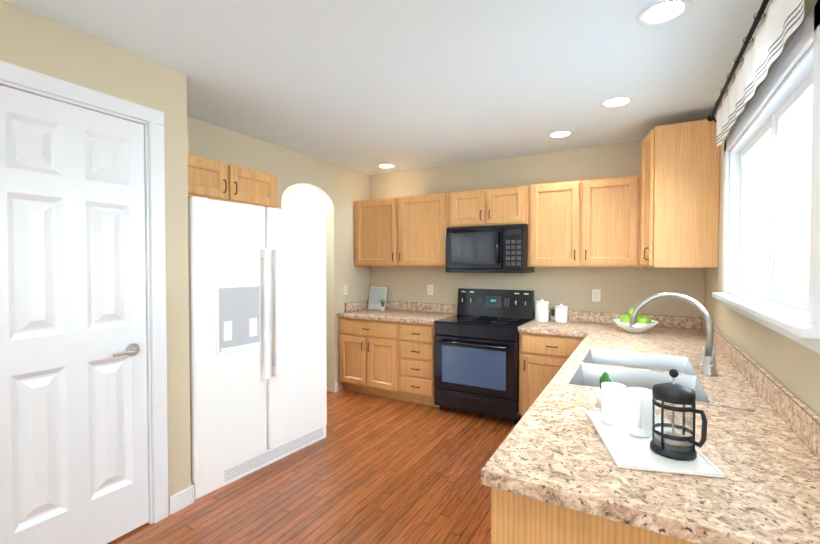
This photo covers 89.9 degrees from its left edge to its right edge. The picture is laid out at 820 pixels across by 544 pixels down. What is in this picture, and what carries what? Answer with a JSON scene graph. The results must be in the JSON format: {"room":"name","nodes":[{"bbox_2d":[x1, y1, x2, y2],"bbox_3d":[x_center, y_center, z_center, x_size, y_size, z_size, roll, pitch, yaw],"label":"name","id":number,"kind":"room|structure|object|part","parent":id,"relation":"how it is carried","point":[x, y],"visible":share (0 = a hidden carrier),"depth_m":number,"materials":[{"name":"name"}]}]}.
{"room":"kitchen","nodes":[
{"label":"kitchen","id":0,"kind":"room"},
{"bbox_2d":[0,0,190,505],"bbox_3d":[-2.704,0.150,0.499,0.620,2.480,4.680,1,1,29],"label":"wall","id":1,"kind":"structure","parent":0,"point":[32,41],"depth_m":2.26,"materials":[{"name":"beige paint"}]},
{"bbox_2d":[0,85,148,543],"bbox_3d":[-1.556,0.290,1.903,0.094,2.122,0.649,1,1,29],"label":"door","id":2,"kind":"structure","parent":1,"relation":"in","point":[73,417],"depth_m":1.90,"materials":[{"name":"white"}]},
{"bbox_2d":[0,60,168,523],"bbox_3d":[-1.600,0.250,1.927,0.138,2.225,0.831,1,1,29],"label":"door frame","id":3,"kind":"structure","parent":1,"relation":"attached to","point":[155,245],"depth_m":2.20,"materials":[{"name":"white wood"}]},
{"bbox_2d":[170,484,194,505],"bbox_3d":[-1.529,1.300,2.554,0.604,0.100,0.020,1,1,29],"label":"baseboard","id":4,"kind":"structure","parent":1,"relation":"attached to","point":[182,499],"depth_m":2.37,"materials":[{"name":"white"}]},
{"bbox_2d":[187,116,369,391],"bbox_3d":[-1.239,0.085,3.840,0.120,2.480,2.820,1,1,29],"label":"wall","id":5,"kind":"structure","parent":0,"point":[338,190],"depth_m":4.46,"materials":[{"name":"beige paint"}]},
{"bbox_2d":[188,154,276,207],"bbox_3d":[-1.423,-0.641,3.005,0.362,0.275,0.930,1,1,29],"label":"upper cabinet","id":6,"kind":"object","parent":5,"relation":"attached to","point":[215,180],"visible":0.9,"depth_m":2.95,"materials":[{"name":"brown wood"}]},
{"bbox_2d":[343,285,347,294],"bbox_3d":[-0.725,0.200,4.620,0.008,0.115,0.073,1,1,29],"label":"electrical outlet plate","id":7,"kind":"object","parent":5,"relation":"attached to","point":[345,287],"depth_m":4.62,"materials":[{"name":"white plastic"}]},
{"bbox_2d":[107,389,520,543],"bbox_3d":[-1.573,1.412,1.446,5.280,0.080,7.600,1,1,29],"label":"floor","id":8,"kind":"structure","parent":0,"point":[371,469],"depth_m":2.55,"materials":[{"name":"brown wood"}]},
{"bbox_2d":[188,196,326,499],"bbox_3d":[-1.178,0.440,2.997,0.615,1.802,1.090,1,1,34],"label":"refrigerator","id":9,"kind":"object","parent":8,"relation":"on","point":[257,336],"visible":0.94,"depth_m":2.73,"materials":[{"name":"white metal"}]},
{"bbox_2d":[339,317,439,406],"bbox_3d":[-0.134,0.903,4.474,1.187,0.820,0.648,1,1,29],"label":"base cabinet","id":10,"kind":"object","parent":8,"relation":"on","point":[391,359],"visible":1,"depth_m":4.21,"materials":[{"name":"brown wood"}]},
{"bbox_2d":[336,300,456,324],"bbox_3d":[-0.130,0.422,4.470,1.189,0.138,0.637,1,1,29],"label":"countertop","id":11,"kind":"structure","parent":10,"relation":"on","point":[414,312],"depth_m":4.52,"materials":[{"name":"stone"}]},
{"bbox_2d":[368,286,387,308],"bbox_3d":[-0.386,0.308,4.906,0.240,0.265,0.067,1,1,29],"label":"framed card","id":12,"kind":"object","parent":11,"relation":"on","point":[377,295],"visible":0.79,"depth_m":4.90,"materials":[{"name":"white paper"}]},
{"bbox_2d":[380,299,384,310],"bbox_3d":[-0.316,0.378,4.713,0.066,0.138,0.061,1,1,29],"label":"herb plant","id":13,"kind":"object","parent":11,"relation":"on","point":[382,307],"visible":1,"depth_m":4.70,"materials":[{"name":"green plant"}]},
{"bbox_2d":[434,288,533,423],"bbox_3d":[0.709,0.753,3.945,0.786,1.139,0.722,1,1,29],"label":"range","id":14,"kind":"object","parent":8,"relation":"on","point":[476,353],"visible":0.98,"depth_m":3.73,"materials":[{"name":"black metal"}]},
{"bbox_2d":[519,332,584,417],"bbox_3d":[1.344,0.919,3.657,0.596,0.820,0.616,1,1,29],"label":"base cabinet","id":15,"kind":"object","parent":8,"relation":"on","point":[541,356],"depth_m":3.46,"materials":[{"name":"brown wood"}]},
{"bbox_2d":[481,309,819,543],"bbox_3d":[1.064,0.538,2.372,1.370,0.290,3.117,1,1,29],"label":"countertop","id":16,"kind":"structure","parent":15,"relation":"on","point":[760,448],"depth_m":1.20,"materials":[{"name":"stone"}]},
{"bbox_2d":[535,299,548,321],"bbox_3d":[1.243,0.358,3.866,0.126,0.210,0.126,1,1,29],"label":"canister","id":17,"kind":"object","parent":16,"relation":"on","point":[541,310],"visible":1,"depth_m":3.82,"materials":[{"name":"white ceramic"}]},
{"bbox_2d":[550,308,554,320],"bbox_3d":[1.358,0.396,3.895,0.055,0.135,0.051,1,1,29],"label":"plant","id":18,"kind":"object","parent":16,"relation":"on","point":[552,317],"visible":0.92,"depth_m":3.89,"materials":[{"name":"green plant"}]},
{"bbox_2d":[555,303,567,322],"bbox_3d":[1.396,0.378,3.792,0.116,0.175,0.116,1,1,29],"label":"canister","id":19,"kind":"object","parent":16,"relation":"on","point":[561,312],"visible":1,"depth_m":3.75,"materials":[{"name":"white ceramic"}]},
{"bbox_2d":[596,371,611,405],"bbox_3d":[0.745,0.443,1.565,0.068,0.130,0.067,1,1,29],"label":"plant","id":20,"kind":"object","parent":16,"relation":"on","point":[604,377],"visible":0.4,"depth_m":1.56,"materials":[{"name":"green plant"}]},
{"bbox_2d":[612,318,657,332],"bbox_3d":[1.780,0.430,3.254,0.324,0.090,0.324,1,1,29],"label":"fruit bowl","id":21,"kind":"object","parent":16,"relation":"on","point":[640,327],"visible":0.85,"depth_m":3.17,"materials":[{"name":"white ceramic"}]},
{"bbox_2d":[620,308,651,323],"bbox_3d":[1.777,0.361,3.240,0.224,0.162,0.204,1,1,29],"label":"apples","id":22,"kind":"object","parent":21,"relation":"in","point":[645,319],"visible":0.5,"depth_m":3.21,"materials":[{"name":"green food"}]},
{"bbox_2d":[586,410,724,477],"bbox_3d":[0.713,0.509,1.256,0.250,0.011,0.410,0,1,12],"label":"mat","id":23,"kind":"object","parent":16,"relation":"on","point":[626,449],"visible":0.73,"depth_m":1.13,"materials":[{"name":"white fabric"}]},
{"bbox_2d":[590,382,625,425],"bbox_3d":[0.665,0.441,1.383,0.110,0.125,0.076,1,1,29],"label":"mug","id":24,"kind":"object","parent":23,"relation":"on","point":[612,411],"visible":1,"depth_m":1.35,"materials":[{"name":"white ceramic"}]},
{"bbox_2d":[626,387,652,437],"bbox_3d":[0.711,0.438,1.269,0.078,0.135,0.113,1,1,29],"label":"mug","id":25,"kind":"object","parent":23,"relation":"on","point":[639,410],"visible":0.96,"depth_m":1.25,"materials":[{"name":"white ceramic"}]},
{"bbox_2d":[650,369,707,460],"bbox_3d":[0.748,0.391,1.151,0.128,0.234,0.123,1,1,29],"label":"press","id":26,"kind":"object","parent":23,"relation":"on","point":[672,444],"visible":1,"depth_m":1.13,"materials":[{"name":"black"}]},
{"bbox_2d":[629,292,717,376],"bbox_3d":[1.346,0.296,2.117,0.378,0.393,0.300,1,1,29],"label":"faucet","id":27,"kind":"object","parent":16,"relation":"on","point":[708,359],"visible":1,"depth_m":1.99,"materials":[{"name":"silver metal"}]},
{"bbox_2d":[491,487,695,543],"bbox_3d":[0.669,0.968,1.095,0.792,0.820,0.448,1,1,29],"label":"base cabinet","id":28,"kind":"object","parent":8,"relation":"on","point":[518,518],"depth_m":1.01,"materials":[{"name":"brown wood"}]},
{"bbox_2d":[4,0,771,185],"bbox_3d":[-1.573,-1.148,1.397,5.280,0.080,7.600,1,1,29],"label":"ceiling","id":29,"kind":"structure","parent":0,"point":[367,87],"depth_m":2.25,"materials":[{"name":"white paint"}]},
{"bbox_2d":[377,164,395,168],"bbox_3d":[-0.262,-1.166,4.527,0.210,0.006,0.210,1,1,29],"label":"recessed light","id":30,"kind":"object","parent":29,"relation":"in","point":[386,166],"visible":0.98,"depth_m":4.53,"materials":[{"name":"white"}]},
{"bbox_2d":[547,130,573,138],"bbox_3d":[1.250,-1.144,3.420,0.210,0.006,0.210,1,1,29],"label":"recessed light","id":31,"kind":"object","parent":29,"relation":"in","point":[560,134],"visible":0.96,"depth_m":3.42,"materials":[{"name":"white"}]},
{"bbox_2d":[599,96,633,107],"bbox_3d":[1.377,-1.131,2.739,0.210,0.006,0.210,1,1,29],"label":"recessed light","id":32,"kind":"object","parent":29,"relation":"in","point":[617,102],"visible":1,"depth_m":2.73,"materials":[{"name":"white"}]},
{"bbox_2d":[636,0,692,26],"bbox_3d":[1.087,-1.112,1.761,0.210,0.006,0.210,1,1,29],"label":"recessed light","id":33,"kind":"object","parent":29,"relation":"in","point":[661,12],"visible":1,"depth_m":1.76,"materials":[{"name":"white"}]},
{"bbox_2d":[282,140,704,318],"bbox_3d":[0.268,0.069,4.676,5.280,2.480,0.120,1,1,29],"label":"wall","id":34,"kind":"structure","parent":0,"point":[625,289],"depth_m":4.02,"materials":[{"name":"beige paint"}]},
{"bbox_2d":[354,192,449,265],"bbox_3d":[-0.054,-0.440,4.587,1.189,0.750,0.330,1,1,29],"label":"upper cabinet","id":35,"kind":"object","parent":34,"relation":"attached to","point":[407,230],"depth_m":4.41,"materials":[{"name":"brown wood"}]},
{"bbox_2d":[427,285,432,294],"bbox_3d":[0.228,0.200,4.628,0.073,0.115,0.008,1,1,29],"label":"electrical outlet plate","id":36,"kind":"object","parent":34,"relation":"attached to","point":[429,287],"depth_m":4.63,"materials":[{"name":"white plastic"}]},
{"bbox_2d":[450,185,529,226],"bbox_3d":[0.809,-0.628,4.095,0.790,0.355,0.330,1,1,29],"label":"upper cabinet","id":37,"kind":"object","parent":34,"relation":"attached to","point":[503,205],"depth_m":3.93,"materials":[{"name":"brown wood"}]},
{"bbox_2d":[446,224,533,272],"bbox_3d":[0.778,-0.219,4.050,0.782,0.450,0.451,1,1,29],"label":"microwave","id":38,"kind":"object","parent":37,"relation":"attached to","point":[489,249],"visible":1,"depth_m":3.87,"materials":[{"name":"black metal"}]},
{"bbox_2d":[528,174,640,266],"bbox_3d":[1.552,-0.422,3.678,0.914,0.750,0.330,1,1,29],"label":"upper cabinet","id":39,"kind":"object","parent":34,"relation":"attached to","point":[588,223],"depth_m":3.51,"materials":[{"name":"brown wood"}]},
{"bbox_2d":[592,289,600,301],"bbox_3d":[1.716,0.216,3.786,0.073,0.115,0.008,1,1,29],"label":"electrical outlet plate","id":40,"kind":"object","parent":34,"relation":"attached to","point":[596,295],"depth_m":3.78,"materials":[{"name":"white plastic"}]},
{"bbox_2d":[640,118,719,267],"bbox_3d":[2.058,-0.545,3.191,0.467,1.015,0.677,1,1,29],"label":"upper cabinet","id":41,"kind":"object","parent":34,"relation":"attached to","point":[680,185],"visible":1,"depth_m":2.89,"materials":[{"name":"brown wood"}]},
{"bbox_2d":[705,0,819,416],"bbox_3d":[0.668,0.157,0.143,0.120,2.480,7.380,1,1,29],"label":"wall","id":42,"kind":"structure","parent":0,"point":[792,366],"depth_m":1.72,"materials":[{"name":"beige paint"}]},
{"bbox_2d":[707,0,768,122],"bbox_3d":[1.502,-0.910,1.828,0.104,0.127,1.750,1,1,29],"label":"curtain rod","id":43,"kind":"object","parent":42,"relation":"attached to","point":[763,6],"visible":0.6,"depth_m":1.78,"materials":[{"name":"black metal"}]},
{"bbox_2d":[710,0,803,146],"bbox_3d":[1.483,-0.855,1.846,0.046,0.231,1.560,1,1,29],"label":"valance curtain","id":44,"kind":"object","parent":43,"relation":"hanging from","point":[779,26],"visible":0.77,"depth_m":1.59,"materials":[{"name":"fabric"}]},
{"bbox_2d":[712,0,819,353],"bbox_3d":[1.592,-0.291,1.835,0.185,1.020,1.680,1,1,29],"label":"window","id":45,"kind":"structure","parent":42,"relation":"in","point":[800,326],"depth_m":1.76,"materials":[{"name":"white glass"}]},
{"bbox_3d":[1.627,-0.286,1.815,0.055,0.830,1.420,1,1,29],"label":"window sash","id":46,"kind":"part","parent":45,"relation":"part of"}
]}

